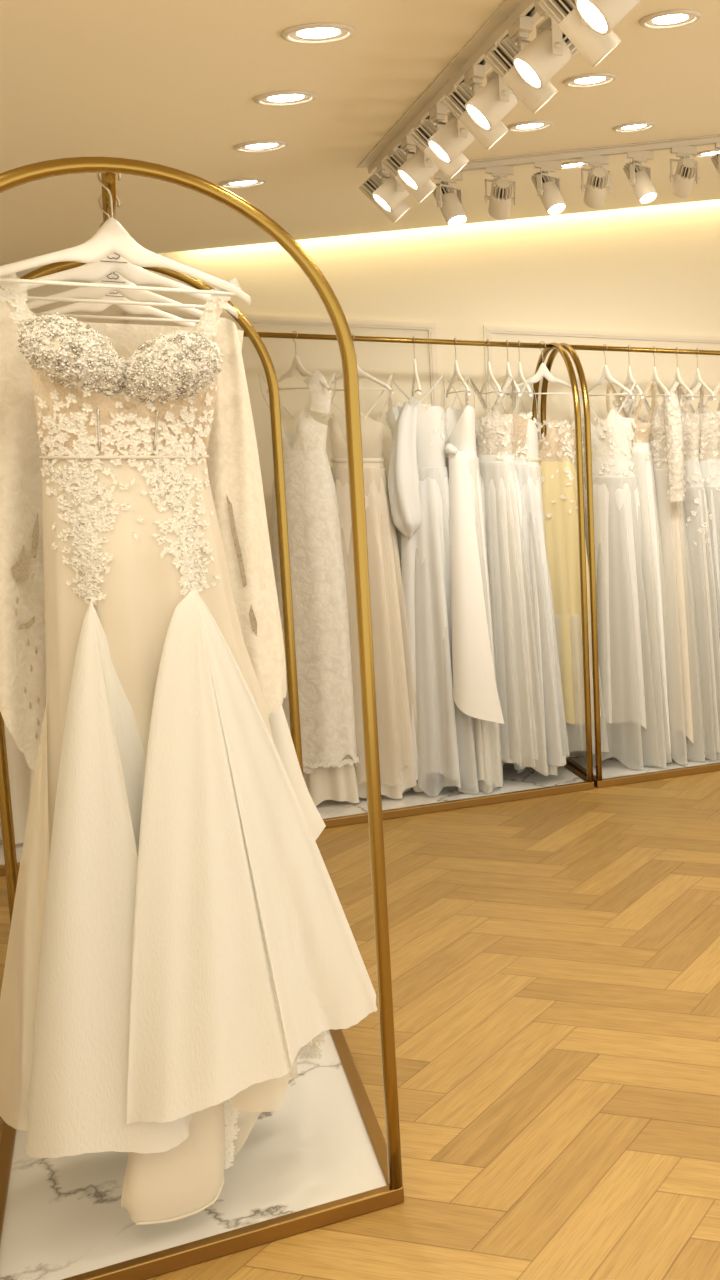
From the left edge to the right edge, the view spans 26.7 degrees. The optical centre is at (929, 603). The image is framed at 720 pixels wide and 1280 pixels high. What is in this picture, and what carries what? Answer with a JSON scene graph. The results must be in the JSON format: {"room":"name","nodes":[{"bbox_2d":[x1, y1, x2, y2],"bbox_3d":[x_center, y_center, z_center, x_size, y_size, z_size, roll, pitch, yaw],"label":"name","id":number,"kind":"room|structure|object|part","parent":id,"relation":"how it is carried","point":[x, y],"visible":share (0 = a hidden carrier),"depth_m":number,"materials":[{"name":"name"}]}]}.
{"room":"clothing store","nodes":[
{"label":"clothing store","id":0,"kind":"room"},
{"bbox_2d":[0,771,719,1279],"bbox_3d":[0.193,1.136,2.984,5.850,0.001,7.750,-5,8,-32],"label":"floor","id":1,"kind":"structure","parent":0,"point":[555,959],"depth_m":3.25,"materials":[{"name":"brown wood"}]},
{"bbox_2d":[0,837,22,875],"bbox_3d":[-3.381,-0.050,4.647,1.365,1.937,0.680,-5,8,-32],"label":"clothing rack","id":2,"kind":"object","parent":1,"relation":"on","point":[19,846],"visible":0.02,"depth_m":4.58,"materials":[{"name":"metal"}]},
{"bbox_3d":[-3.381,0.894,4.766,1.365,0.034,0.680,-5,8,-32],"label":"frame","id":3,"kind":"part","parent":2,"relation":"part of","materials":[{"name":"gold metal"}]},
{"label":"clothes hanger","id":4,"kind":"object","parent":2,"relation":"hanging from","visible":0},
{"bbox_2d":[0,722,30,843],"bbox_3d":[-3.327,0.011,4.675,0.480,1.739,0.220,-2,7,-12],"label":"gown","id":5,"kind":"object","parent":4,"relation":"hanging from","point":[19,770],"visible":0.05,"depth_m":4.66,"materials":[{"name":"beige fabric"}]},
{"bbox_2d":[0,157,403,1279],"bbox_3d":[-1.695,0.167,2.794,0.690,1.969,1.338,-5,8,-32],"label":"clothing rack","id":6,"kind":"object","parent":1,"relation":"on","point":[322,1158],"visible":0.69,"depth_m":2.49,"materials":[{"name":"gold metal"}]},
{"bbox_3d":[-1.711,-0.792,2.663,0.021,0.022,1.312,-5,8,-32],"label":"hanging rail","id":7,"kind":"part","parent":6,"relation":"part of","materials":[{"name":"gold metal"}]},
{"bbox_2d":[26,222,202,322],"bbox_3d":[-1.759,-0.710,2.748,0.410,0.224,0.014,-4,8,-30],"label":"clothes hanger","id":8,"kind":"object","parent":6,"relation":"hanging from","point":[114,278],"visible":0.48,"depth_m":2.75,"materials":[{"name":"white plastic"}]},
{"bbox_2d":[27,305,33,801],"bbox_3d":[-1.754,0.209,2.870,0.597,1.708,0.246,-5,8,-32],"label":"gown","id":9,"kind":"object","parent":8,"relation":"hanging from","point":[32,771],"visible":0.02,"depth_m":2.77,"materials":[{"name":"beige fabric"}]},
{"bbox_2d":[37,291,197,326],"bbox_3d":[-1.930,-0.744,3.016,0.410,0.224,0.014,-5,9,-35],"label":"clothes hanger","id":10,"kind":"object","parent":6,"relation":"hanging from","point":[79,306],"visible":0.39,"depth_m":3.02,"materials":[{"name":"white plastic"}]},
{"bbox_2d":[0,195,237,318],"bbox_3d":[-1.565,-0.672,2.447,0.410,0.224,0.014,-5,9,-33],"label":"clothes hanger","id":11,"kind":"object","parent":6,"relation":"hanging from","point":[90,272],"visible":0.58,"depth_m":2.45,"materials":[{"name":"white plastic"}]},
{"bbox_2d":[0,298,325,1079],"bbox_3d":[-1.537,0.243,2.525,0.648,1.646,0.319,-5,8,-32],"label":"gown","id":12,"kind":"object","parent":11,"relation":"hanging from","point":[233,465],"visible":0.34,"depth_m":2.38,"materials":[{"name":"beige fabric"}]},
{"bbox_2d":[0,173,250,305],"bbox_3d":[-1.408,-0.641,2.200,0.410,0.224,0.012,-5,9,-35],"label":"clothes hanger","id":13,"kind":"object","parent":6,"relation":"hanging from","point":[111,237],"visible":0.89,"depth_m":2.20,"materials":[{"name":"white plastic"}]},
{"bbox_2d":[0,272,376,1225],"bbox_3d":[-1.416,0.271,2.385,0.667,1.729,0.400,-5,8,-32],"label":"gown","id":14,"kind":"object","parent":13,"relation":"hanging from","point":[181,936],"visible":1,"depth_m":2.27,"materials":[{"name":"beige fabric"}]},
{"bbox_2d":[16,312,127,397],"bbox_3d":[-1.444,-0.420,2.156,0.161,0.144,0.073,-5,8,-32],"label":"cup","id":15,"kind":"object","parent":14,"relation":"on","point":[49,341],"depth_m":2.14,"materials":[{"name":"white fabric"}]},
{"bbox_2d":[122,330,223,404],"bbox_3d":[-1.324,-0.414,2.232,0.165,0.133,0.074,-5,8,-32],"label":"cup","id":16,"kind":"object","parent":14,"relation":"on","point":[179,368],"depth_m":2.22,"materials":[{"name":"silver fabric"}]},
{"bbox_3d":[-1.695,1.127,2.915,0.690,0.034,1.338,-5,8,-32],"label":"frame","id":17,"kind":"part","parent":6,"relation":"part of","materials":[{"name":"gold metal"}]},
{"bbox_2d":[243,331,593,828],"bbox_3d":[-2.214,-0.143,5.383,1.341,1.937,0.680,-5,8,-32],"label":"clothing rack","id":18,"kind":"object","parent":1,"relation":"on","point":[527,784],"visible":0.41,"depth_m":5.41,"materials":[{"name":"gold metal"}]},
{"bbox_2d":[266,331,331,394],"bbox_3d":[-2.517,-0.960,5.074,0.420,0.246,0.013,4,8,31],"label":"clothes hanger","id":19,"kind":"object","parent":18,"relation":"hanging from","point":[296,364],"visible":0.9,"depth_m":5.07,"materials":[{"name":"white plastic"}]},
{"bbox_2d":[259,370,359,805],"bbox_3d":[-2.516,-0.063,5.200,0.365,1.753,0.280,1,7,9],"label":"gown","id":20,"kind":"object","parent":19,"relation":"hanging from","point":[318,583],"visible":0.73,"depth_m":5.11,"materials":[{"name":"fabric"}]},
{"bbox_2d":[327,333,393,393],"bbox_3d":[-2.344,-0.974,5.183,0.420,0.246,0.012,3,8,23],"label":"clothes hanger","id":21,"kind":"object","parent":18,"relation":"hanging from","point":[361,374],"visible":0.52,"depth_m":5.16,"materials":[{"name":"white plastic"}]},
{"bbox_2d":[328,374,422,798],"bbox_3d":[-2.339,-0.069,5.295,0.463,1.741,0.318,1,7,6],"label":"gown","id":22,"kind":"object","parent":21,"relation":"hanging from","point":[394,680],"visible":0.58,"depth_m":5.22,"materials":[{"name":"beige fabric"}]},
{"bbox_3d":[-2.209,-1.087,5.255,1.315,0.022,0.021,-5,8,-32],"label":"hanging rail","id":23,"kind":"part","parent":18,"relation":"part of","materials":[{"name":"gold metal"}]},
{"bbox_2d":[412,336,421,395],"bbox_3d":[-2.142,-0.990,5.311,0.013,0.246,0.420,-3,8,-25],"label":"clothes hanger","id":24,"kind":"object","parent":18,"relation":"hanging from","point":[415,374],"visible":1,"depth_m":5.29,"materials":[{"name":"white plastic"}]},
{"bbox_2d":[385,375,478,795],"bbox_3d":[-2.141,-0.071,5.421,0.555,1.715,0.369,4,8,29],"label":"gown","id":25,"kind":"object","parent":24,"relation":"hanging from","point":[418,479],"visible":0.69,"depth_m":5.29,"materials":[{"name":"white fabric"}]},
{"bbox_2d":[445,338,470,397],"bbox_3d":[-2.002,-1.001,5.398,0.012,0.246,0.420,-5,8,-32],"label":"clothes hanger","id":26,"kind":"object","parent":18,"relation":"hanging from","point":[456,374],"visible":0.99,"depth_m":5.39,"materials":[{"name":"white plastic"}]},
{"bbox_2d":[440,376,503,792],"bbox_3d":[-1.996,-0.092,5.488,0.240,1.739,0.572,-5,9,-34],"label":"gown","id":27,"kind":"object","parent":26,"relation":"hanging from","point":[475,693],"visible":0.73,"depth_m":5.31,"materials":[{"name":"white fabric"}]},
{"bbox_3d":[-2.214,0.801,5.502,1.341,0.034,0.680,-5,8,-32],"label":"frame","id":28,"kind":"part","parent":18,"relation":"part of","materials":[{"name":"gold metal"}]},
{"bbox_2d":[480,339,501,395],"bbox_3d":[-1.889,-1.010,5.470,0.012,0.246,0.420,-4,8,-30],"label":"clothes hanger","id":29,"kind":"object","parent":18,"relation":"hanging from","point":[489,374],"visible":0.97,"depth_m":5.46,"materials":[{"name":"white plastic"}]},
{"bbox_2d":[465,376,547,775],"bbox_3d":[-1.875,-0.128,5.574,0.593,1.702,0.222,5,9,36],"label":"gown","id":30,"kind":"object","parent":29,"relation":"hanging from","point":[522,735],"visible":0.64,"depth_m":5.46,"materials":[{"name":"fabric"}]},
{"bbox_2d":[501,340,520,395],"bbox_3d":[-1.821,-1.015,5.513,0.012,0.246,0.420,-4,8,-29],"label":"clothes hanger","id":31,"kind":"object","parent":18,"relation":"hanging from","point":[508,371],"visible":0.73,"depth_m":5.50,"materials":[{"name":"white plastic"}]},
{"bbox_2d":[486,378,568,769],"bbox_3d":[-1.819,-0.117,5.625,0.643,1.729,0.190,6,9,38],"label":"gown","id":32,"kind":"object","parent":31,"relation":"hanging from","point":[557,747],"visible":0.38,"depth_m":5.49,"materials":[{"name":"white fabric"}]},
{"bbox_2d":[510,340,531,398],"bbox_3d":[-1.779,-1.018,5.539,0.013,0.246,0.420,-4,8,-28],"label":"clothes hanger","id":33,"kind":"object","parent":18,"relation":"hanging from","point":[520,373],"visible":0.82,"depth_m":5.51,"materials":[{"name":"white plastic"}]},
{"bbox_2d":[506,377,558,775],"bbox_3d":[-1.778,-0.116,5.654,0.179,1.737,0.549,-4,8,-28],"label":"gown","id":34,"kind":"object","parent":33,"relation":"hanging from","point":[532,454],"visible":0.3,"depth_m":5.49,"materials":[{"name":"white fabric"}]},
{"bbox_2d":[502,341,581,398],"bbox_3d":[-1.694,-1.025,5.593,0.420,0.246,0.013,2,7,15],"label":"clothes hanger","id":35,"kind":"object","parent":18,"relation":"hanging from","point":[543,370],"visible":0.73,"depth_m":5.59,"materials":[{"name":"white plastic"}]},
{"bbox_2d":[536,420,608,753],"bbox_3d":[-1.692,-0.069,5.714,0.465,1.501,0.261,0,7,2],"label":"gown","id":36,"kind":"object","parent":18,"relation":"hanging from","point":[557,450],"visible":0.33,"depth_m":5.61,"materials":[{"name":"yellow fabric"}]},
{"bbox_2d":[540,343,719,787],"bbox_3d":[-1.071,-0.234,6.104,1.340,1.937,0.680,-5,8,-32],"label":"clothing rack","id":37,"kind":"object","parent":1,"relation":"on","point":[609,772],"visible":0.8,"depth_m":5.66,"materials":[{"name":"gold metal"}]},
{"bbox_2d":[580,344,633,400],"bbox_3d":[-1.458,-1.044,5.742,0.420,0.246,0.012,7,10,43],"label":"clothes hanger","id":38,"kind":"object","parent":37,"relation":"hanging from","point":[605,374],"visible":0.87,"depth_m":5.73,"materials":[{"name":"white plastic"}]},
{"bbox_2d":[569,380,671,769],"bbox_3d":[-1.453,-0.140,5.857,0.569,1.742,0.315,4,8,28],"label":"gown","id":39,"kind":"object","parent":38,"relation":"hanging from","point":[624,658],"visible":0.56,"depth_m":5.75,"materials":[{"name":"fabric"}]},
{"bbox_2d":[618,345,643,398],"bbox_3d":[-1.365,-1.051,5.800,0.013,0.246,0.420,-4,8,-27],"label":"clothes hanger","id":40,"kind":"object","parent":37,"relation":"hanging from","point":[629,373],"visible":0.87,"depth_m":5.78,"materials":[{"name":"white plastic"}]},
{"bbox_2d":[606,380,670,767],"bbox_3d":[-1.364,-0.150,5.931,0.557,1.745,0.241,7,10,42],"label":"gown","id":41,"kind":"object","parent":40,"relation":"hanging from","point":[652,556],"visible":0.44,"depth_m":5.78,"materials":[{"name":"white fabric"}]},
{"bbox_3d":[-1.071,0.710,6.223,1.340,0.034,0.680,-5,8,-32],"label":"frame","id":42,"kind":"part","parent":37,"relation":"part of","materials":[{"name":"gold metal"}]},
{"bbox_3d":[-1.066,-1.178,5.976,1.314,0.022,0.021,-5,8,-32],"label":"hanging rail","id":43,"kind":"part","parent":37,"relation":"part of","materials":[{"name":"gold metal"}]},
{"bbox_2d":[646,346,670,398],"bbox_3d":[-1.264,-1.059,5.864,0.012,0.246,0.420,-4,8,-29],"label":"clothes hanger","id":44,"kind":"object","parent":37,"relation":"hanging from","point":[655,378],"visible":0.63,"depth_m":5.83,"materials":[{"name":"white plastic"}]},
{"bbox_2d":[612,381,705,764],"bbox_3d":[-1.268,-0.154,5.979,0.542,1.739,0.284,6,9,40],"label":"gown","id":45,"kind":"object","parent":37,"relation":"on","point":[684,690],"visible":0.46,"depth_m":5.84,"materials":[{"name":"fabric"}]},
{"bbox_2d":[665,347,693,399],"bbox_3d":[-1.171,-1.067,5.923,0.012,0.246,0.420,-4,8,-29],"label":"clothes hanger","id":46,"kind":"object","parent":37,"relation":"hanging from","point":[677,374],"visible":0.78,"depth_m":5.89,"materials":[{"name":"white plastic"}]},
{"bbox_2d":[654,381,719,760],"bbox_3d":[-1.169,-0.164,6.031,0.609,1.746,0.253,6,9,40],"label":"gown","id":47,"kind":"object","parent":46,"relation":"hanging from","point":[701,553],"visible":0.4,"depth_m":5.90,"materials":[{"name":"fabric"}]},
{"bbox_2d":[682,348,715,401],"bbox_3d":[-1.087,-1.073,5.976,0.012,0.246,0.420,-4,8,-30],"label":"clothes hanger","id":48,"kind":"object","parent":37,"relation":"hanging from","point":[697,375],"visible":0.84,"depth_m":5.96,"materials":[{"name":"white plastic"}]},
{"bbox_2d":[673,381,719,599],"bbox_3d":[-1.087,-0.172,6.092,0.634,1.747,0.278,6,9,39],"label":"gown","id":49,"kind":"object","parent":48,"relation":"hanging from","point":[709,462],"visible":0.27,"depth_m":5.93,"materials":[{"name":"fabric"}]},
{"bbox_2d":[0,0,719,265],"bbox_3d":[0.188,-1.479,2.663,5.850,1.314,7.770,-5,8,-32],"label":"ceiling","id":50,"kind":"structure","parent":0,"point":[175,84],"depth_m":3.07,"materials":[{"name":"paint"}]},
{"bbox_2d":[219,178,266,187],"bbox_3d":[-2.070,-1.269,3.849,0.130,0.030,0.132,-4,8,-27],"label":"recessed light","id":51,"kind":"object","parent":50,"relation":"in","point":[245,182],"visible":0.99,"depth_m":3.84,"materials":[{"name":"beige"}]},
{"bbox_2d":[234,140,288,151],"bbox_3d":[-1.764,-1.208,3.372,0.130,0.030,0.132,-4,8,-27],"label":"recessed light","id":52,"kind":"object","parent":50,"relation":"in","point":[263,145],"visible":1,"depth_m":3.36,"materials":[{"name":"beige"}]},
{"bbox_2d":[254,90,316,105],"bbox_3d":[-1.464,-1.149,2.903,0.130,0.030,0.132,-4,8,-27],"label":"recessed light","id":53,"kind":"object","parent":50,"relation":"in","point":[292,97],"visible":1,"depth_m":2.90,"materials":[{"name":"beige"}]},
{"bbox_2d":[281,23,354,43],"bbox_3d":[-1.171,-1.092,2.445,0.130,0.030,0.132,-4,8,-27],"label":"recessed light","id":54,"kind":"object","parent":50,"relation":"in","point":[314,33],"visible":1,"depth_m":2.44,"materials":[{"name":"beige"}]},
{"bbox_2d":[357,0,541,173],"bbox_3d":[-0.867,-1.173,2.612,0.099,0.033,3.152,-5,8,-32],"label":"track","id":55,"kind":"object","parent":50,"relation":"attached to","point":[495,29],"visible":0.59,"depth_m":2.89,"materials":[{"name":"beige metal"}]},
{"bbox_2d":[359,161,409,222],"bbox_3d":[-1.627,-1.226,3.807,0.140,0.172,0.100,-4,8,-28],"label":"spotlight","id":56,"kind":"object","parent":55,"relation":"attached to","point":[373,182],"visible":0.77,"depth_m":3.78,"materials":[{"name":"beige metal"}]},
{"bbox_2d":[359,173,382,200],"bbox_3d":[-1.654,-1.238,3.792,0.047,0.066,0.066,46,-15,-25],"label":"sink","id":57,"kind":"object","parent":56,"relation":"in","point":[373,182],"depth_m":3.77,"materials":[{"name":"beige metal"}]},
{"bbox_2d":[372,148,409,211],"bbox_3d":[-1.522,-1.206,3.650,0.139,0.172,0.100,-5,9,-34],"label":"spotlight","id":58,"kind":"object","parent":55,"relation":"attached to","point":[391,193],"visible":0.4,"depth_m":3.62,"materials":[{"name":"beige metal"}]},
{"bbox_2d":[381,135,436,202],"bbox_3d":[-1.423,-1.186,3.489,0.140,0.172,0.100,-4,8,-28],"label":"spotlight","id":59,"kind":"object","parent":55,"relation":"attached to","point":[395,160],"visible":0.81,"depth_m":3.46,"materials":[{"name":"beige metal"}]},
{"bbox_2d":[381,148,406,177],"bbox_3d":[-1.450,-1.198,3.473,0.047,0.066,0.066,46,-15,-25],"label":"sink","id":60,"kind":"object","parent":59,"relation":"in","point":[395,160],"depth_m":3.45,"materials":[{"name":"beige metal"}]},
{"bbox_2d":[397,119,438,189],"bbox_3d":[-1.318,-1.166,3.332,0.139,0.172,0.100,-5,9,-34],"label":"spotlight","id":61,"kind":"object","parent":55,"relation":"attached to","point":[418,169],"visible":0.48,"depth_m":3.30,"materials":[{"name":"beige metal"}]},
{"bbox_2d":[408,103,468,178],"bbox_3d":[-1.220,-1.146,3.171,0.140,0.172,0.100,-4,8,-28],"label":"spotlight","id":62,"kind":"object","parent":55,"relation":"attached to","point":[423,132],"visible":0.8,"depth_m":3.15,"materials":[{"name":"beige metal"}]},
{"bbox_2d":[408,119,437,151],"bbox_3d":[-1.246,-1.158,3.155,0.047,0.066,0.066,46,-15,-25],"label":"sink","id":63,"kind":"object","parent":62,"relation":"in","point":[420,136],"depth_m":3.14,"materials":[{"name":"beige metal"}]},
{"bbox_2d":[427,86,475,163],"bbox_3d":[-1.114,-1.126,3.014,0.139,0.172,0.100,-5,9,-34],"label":"spotlight","id":64,"kind":"object","parent":55,"relation":"attached to","point":[453,138],"visible":0.56,"depth_m":2.98,"materials":[{"name":"beige metal"}]},
{"bbox_2d":[442,64,507,149],"bbox_3d":[-1.016,-1.106,2.853,0.140,0.172,0.100,-4,8,-28],"label":"spotlight","id":65,"kind":"object","parent":55,"relation":"attached to","point":[456,100],"visible":0.82,"depth_m":2.83,"materials":[{"name":"beige metal"}]},
{"bbox_2d":[442,82,473,119],"bbox_3d":[-1.042,-1.118,2.837,0.047,0.066,0.066,46,-15,-25],"label":"sink","id":66,"kind":"object","parent":65,"relation":"in","point":[456,101],"depth_m":2.82,"materials":[{"name":"beige metal"}]},
{"bbox_2d":[465,41,520,130],"bbox_3d":[-0.910,-1.086,2.696,0.139,0.172,0.100,-5,9,-34],"label":"spotlight","id":67,"kind":"object","parent":55,"relation":"attached to","point":[493,102],"visible":0.62,"depth_m":2.67,"materials":[{"name":"beige metal"}]},
{"bbox_2d":[494,75,520,103],"bbox_3d":[-0.886,-1.102,2.710,0.066,0.047,0.066,47,-20,-29],"label":"sink","id":68,"kind":"object","parent":67,"relation":"in","point":[513,98],"depth_m":2.68,"materials":[{"name":"beige metal"}]},
{"bbox_2d":[484,16,557,113],"bbox_3d":[-0.812,-1.065,2.534,0.140,0.172,0.100,-4,8,-28],"label":"spotlight","id":69,"kind":"object","parent":55,"relation":"attached to","point":[500,59],"visible":0.9,"depth_m":2.51,"materials":[{"name":"beige metal"}]},
{"bbox_2d":[484,36,520,78],"bbox_3d":[-0.839,-1.078,2.519,0.047,0.066,0.066,46,-15,-25],"label":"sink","id":70,"kind":"object","parent":69,"relation":"in","point":[500,59],"depth_m":2.50,"materials":[{"name":"beige metal"}]},
{"bbox_2d":[513,0,578,88],"bbox_3d":[-0.707,-1.046,2.377,0.139,0.172,0.100,-5,9,-34],"label":"spotlight","id":71,"kind":"object","parent":55,"relation":"attached to","point":[551,49],"visible":0.68,"depth_m":2.35,"materials":[{"name":"beige metal"}]},
{"bbox_2d":[545,24,578,59],"bbox_3d":[-0.682,-1.062,2.392,0.066,0.047,0.066,47,-20,-29],"label":"sink","id":72,"kind":"object","parent":71,"relation":"in","point":[569,50],"depth_m":2.36,"materials":[{"name":"beige metal"}]},
{"bbox_2d":[538,0,620,66],"bbox_3d":[-0.608,-1.025,2.216,0.140,0.172,0.100,-4,8,-28],"label":"spotlight","id":73,"kind":"object","parent":55,"relation":"attached to","point":[594,46],"visible":0.85,"depth_m":2.20,"materials":[{"name":"beige metal"}]},
{"bbox_2d":[538,0,575,25],"bbox_3d":[-0.635,-1.038,2.200,0.047,0.066,0.066,46,-15,-25],"label":"sink","id":74,"kind":"object","parent":73,"relation":"in","point":[562,12],"depth_m":2.19,"materials":[{"name":"beige metal"}]},
{"bbox_2d":[575,0,640,34],"bbox_3d":[-0.503,-1.006,2.059,0.139,0.172,0.100,-5,9,-34],"label":"spotlight","id":75,"kind":"object","parent":55,"relation":"attached to","point":[602,16],"visible":1,"depth_m":2.04,"materials":[{"name":"beige metal"}]},
{"bbox_2d":[507,120,552,131],"bbox_3d":[-1.153,-1.376,3.679,0.130,0.030,0.132,-4,8,-27],"label":"recessed light","id":76,"kind":"object","parent":50,"relation":"in","point":[527,126],"visible":0.98,"depth_m":3.67,"materials":[{"name":"beige"}]},
{"bbox_2d":[562,161,587,169],"bbox_3d":[-1.258,-1.547,4.501,0.130,0.030,0.132,-4,8,-27],"label":"recessed light","id":77,"kind":"object","parent":50,"relation":"in","point":[574,164],"visible":0.76,"depth_m":4.50,"materials":[{"name":"beige"}]},
{"bbox_2d":[436,135,719,172],"bbox_3d":[-0.412,-1.679,4.524,2.539,0.481,0.100,-3,8,-20],"label":"track","id":78,"kind":"object","parent":50,"relation":"attached to","point":[712,139],"visible":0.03,"depth_m":4.25,"materials":[{"name":"beige metal"}]},
{"bbox_2d":[432,172,467,226],"bbox_3d":[-1.557,-1.310,4.135,0.116,0.175,0.094,0,7,-3],"label":"spotlight","id":79,"kind":"object","parent":78,"relation":"attached to","point":[449,203],"visible":0.98,"depth_m":4.11,"materials":[{"name":"beige metal"}]},
{"bbox_2d":[432,181,455,198],"bbox_3d":[-1.577,-1.334,4.141,0.066,0.047,0.066,-29,-5,24],"label":"sink","id":80,"kind":"object","parent":79,"relation":"in","point":[444,190],"depth_m":4.12,"materials":[{"name":"beige metal"}]},
{"bbox_2d":[484,166,516,219],"bbox_3d":[-1.407,-1.349,4.184,0.100,0.167,0.145,-3,8,-25],"label":"spotlight","id":81,"kind":"object","parent":78,"relation":"attached to","point":[500,198],"visible":1,"depth_m":4.17,"materials":[{"name":"beige metal"}]},
{"bbox_2d":[531,160,565,214],"bbox_3d":[-1.266,-1.380,4.237,0.116,0.175,0.094,0,7,-3],"label":"spotlight","id":82,"kind":"object","parent":78,"relation":"attached to","point":[549,192],"visible":1,"depth_m":4.22,"materials":[{"name":"beige metal"}]},
{"bbox_2d":[531,170,554,189],"bbox_3d":[-1.285,-1.404,4.243,0.066,0.047,0.066,-29,-5,24],"label":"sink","id":83,"kind":"object","parent":82,"relation":"in","point":[543,180],"depth_m":4.22,"materials":[{"name":"beige metal"}]},
{"bbox_2d":[581,155,610,208],"bbox_3d":[-1.121,-1.418,4.285,0.100,0.167,0.145,-3,8,-25],"label":"spotlight","id":84,"kind":"object","parent":78,"relation":"attached to","point":[596,187],"visible":1,"depth_m":4.27,"materials":[{"name":"beige metal"}]},
{"bbox_2d":[587,165,608,189],"bbox_3d":[-1.106,-1.420,4.253,0.066,0.066,0.047,-3,-27,-25],"label":"sink","id":85,"kind":"object","parent":84,"relation":"in","point":[598,178],"depth_m":4.24,"materials":[{"name":"beige metal"}]},
{"bbox_2d":[623,151,657,203],"bbox_3d":[-0.984,-1.448,4.336,0.116,0.175,0.094,0,7,-3],"label":"spotlight","id":86,"kind":"object","parent":78,"relation":"attached to","point":[639,179],"visible":1,"depth_m":4.31,"materials":[{"name":"beige metal"}]},
{"bbox_2d":[623,160,645,179],"bbox_3d":[-1.003,-1.472,4.342,0.066,0.047,0.066,-29,-5,24],"label":"sink","id":87,"kind":"object","parent":86,"relation":"in","point":[635,169],"depth_m":4.31,"materials":[{"name":"beige metal"}]},
{"bbox_2d":[669,146,698,197],"bbox_3d":[-0.843,-1.484,4.382,0.100,0.167,0.145,-3,8,-25],"label":"spotlight","id":88,"kind":"object","parent":78,"relation":"attached to","point":[686,169],"visible":1,"depth_m":4.36,"materials":[{"name":"beige metal"}]},
{"bbox_2d":[676,155,697,179],"bbox_3d":[-0.828,-1.486,4.350,0.066,0.066,0.047,-3,-27,-25],"label":"sink","id":89,"kind":"object","parent":88,"relation":"in","point":[686,169],"depth_m":4.34,"materials":[{"name":"beige metal"}]},
{"bbox_2d":[711,142,719,175],"bbox_3d":[-0.702,-1.515,4.434,0.116,0.175,0.094,0,7,-3],"label":"spotlight","id":90,"kind":"object","parent":78,"relation":"attached to","point":[716,159],"visible":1,"depth_m":4.41,"materials":[{"name":"beige metal"}]},
{"bbox_2d":[711,152,717,169],"bbox_3d":[-0.721,-1.539,4.440,0.066,0.047,0.066,-29,-5,24],"label":"sink","id":91,"kind":"object","parent":90,"relation":"in","point":[715,158],"depth_m":4.42,"materials":[{"name":"beige metal"}]},
{"bbox_2d":[564,73,616,87],"bbox_3d":[-0.855,-1.318,3.214,0.130,0.030,0.132,-4,8,-27],"label":"recessed light","id":92,"kind":"object","parent":50,"relation":"in","point":[594,79],"visible":1,"depth_m":3.21,"materials":[{"name":"beige metal"}]},
{"bbox_2d":[612,122,654,132],"bbox_3d":[-0.917,-1.477,3.956,0.130,0.030,0.132,-4,8,-27],"label":"recessed light","id":93,"kind":"object","parent":50,"relation":"in","point":[636,126],"visible":1,"depth_m":3.95,"materials":[{"name":"beige"}]},
{"bbox_2d":[640,10,700,28],"bbox_3d":[-0.559,-1.260,2.753,0.130,0.030,0.132,-4,8,-27],"label":"recessed light","id":94,"kind":"object","parent":50,"relation":"in","point":[672,18],"visible":1,"depth_m":2.75,"materials":[{"name":"beige metal"}]},
{"bbox_2d":[694,149,719,157],"bbox_3d":[-0.811,-1.673,4.739,0.130,0.030,0.132,-4,8,-27],"label":"recessed light","id":95,"kind":"object","parent":50,"relation":"in","point":[709,153],"visible":0.91,"depth_m":4.72,"materials":[{"name":"beige"}]},
{"bbox_2d":[0,199,719,553],"bbox_3d":[-1.917,-1.041,6.057,6.050,3.650,0.120,-5,8,-32],"label":"wall","id":96,"kind":"structure","parent":0,"point":[655,269],"depth_m":5.86,"materials":[{"name":"paint"}]},
{"bbox_2d":[30,305,55,312],"bbox_3d":[-3.800,-0.618,4.821,0.900,1.050,0.020,-5,8,-32],"label":"trim","id":97,"kind":"structure","parent":96,"relation":"attached to","point":[44,308],"depth_m":4.97,"materials":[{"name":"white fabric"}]},
{"bbox_2d":[125,310,439,405],"bbox_3d":[-2.726,-0.703,5.498,1.185,1.050,0.020,-5,8,-32],"label":"trim","id":98,"kind":"structure","parent":96,"relation":"attached to","point":[431,327],"depth_m":5.57,"materials":[{"name":"beige paint"}]},
{"bbox_2d":[483,325,719,406],"bbox_3d":[-1.511,-0.800,6.264,1.275,1.050,0.020,-5,8,-32],"label":"trim","id":99,"kind":"structure","parent":96,"relation":"attached to","point":[487,330],"depth_m":6.08,"materials":[{"name":"beige paint"}]}
]}

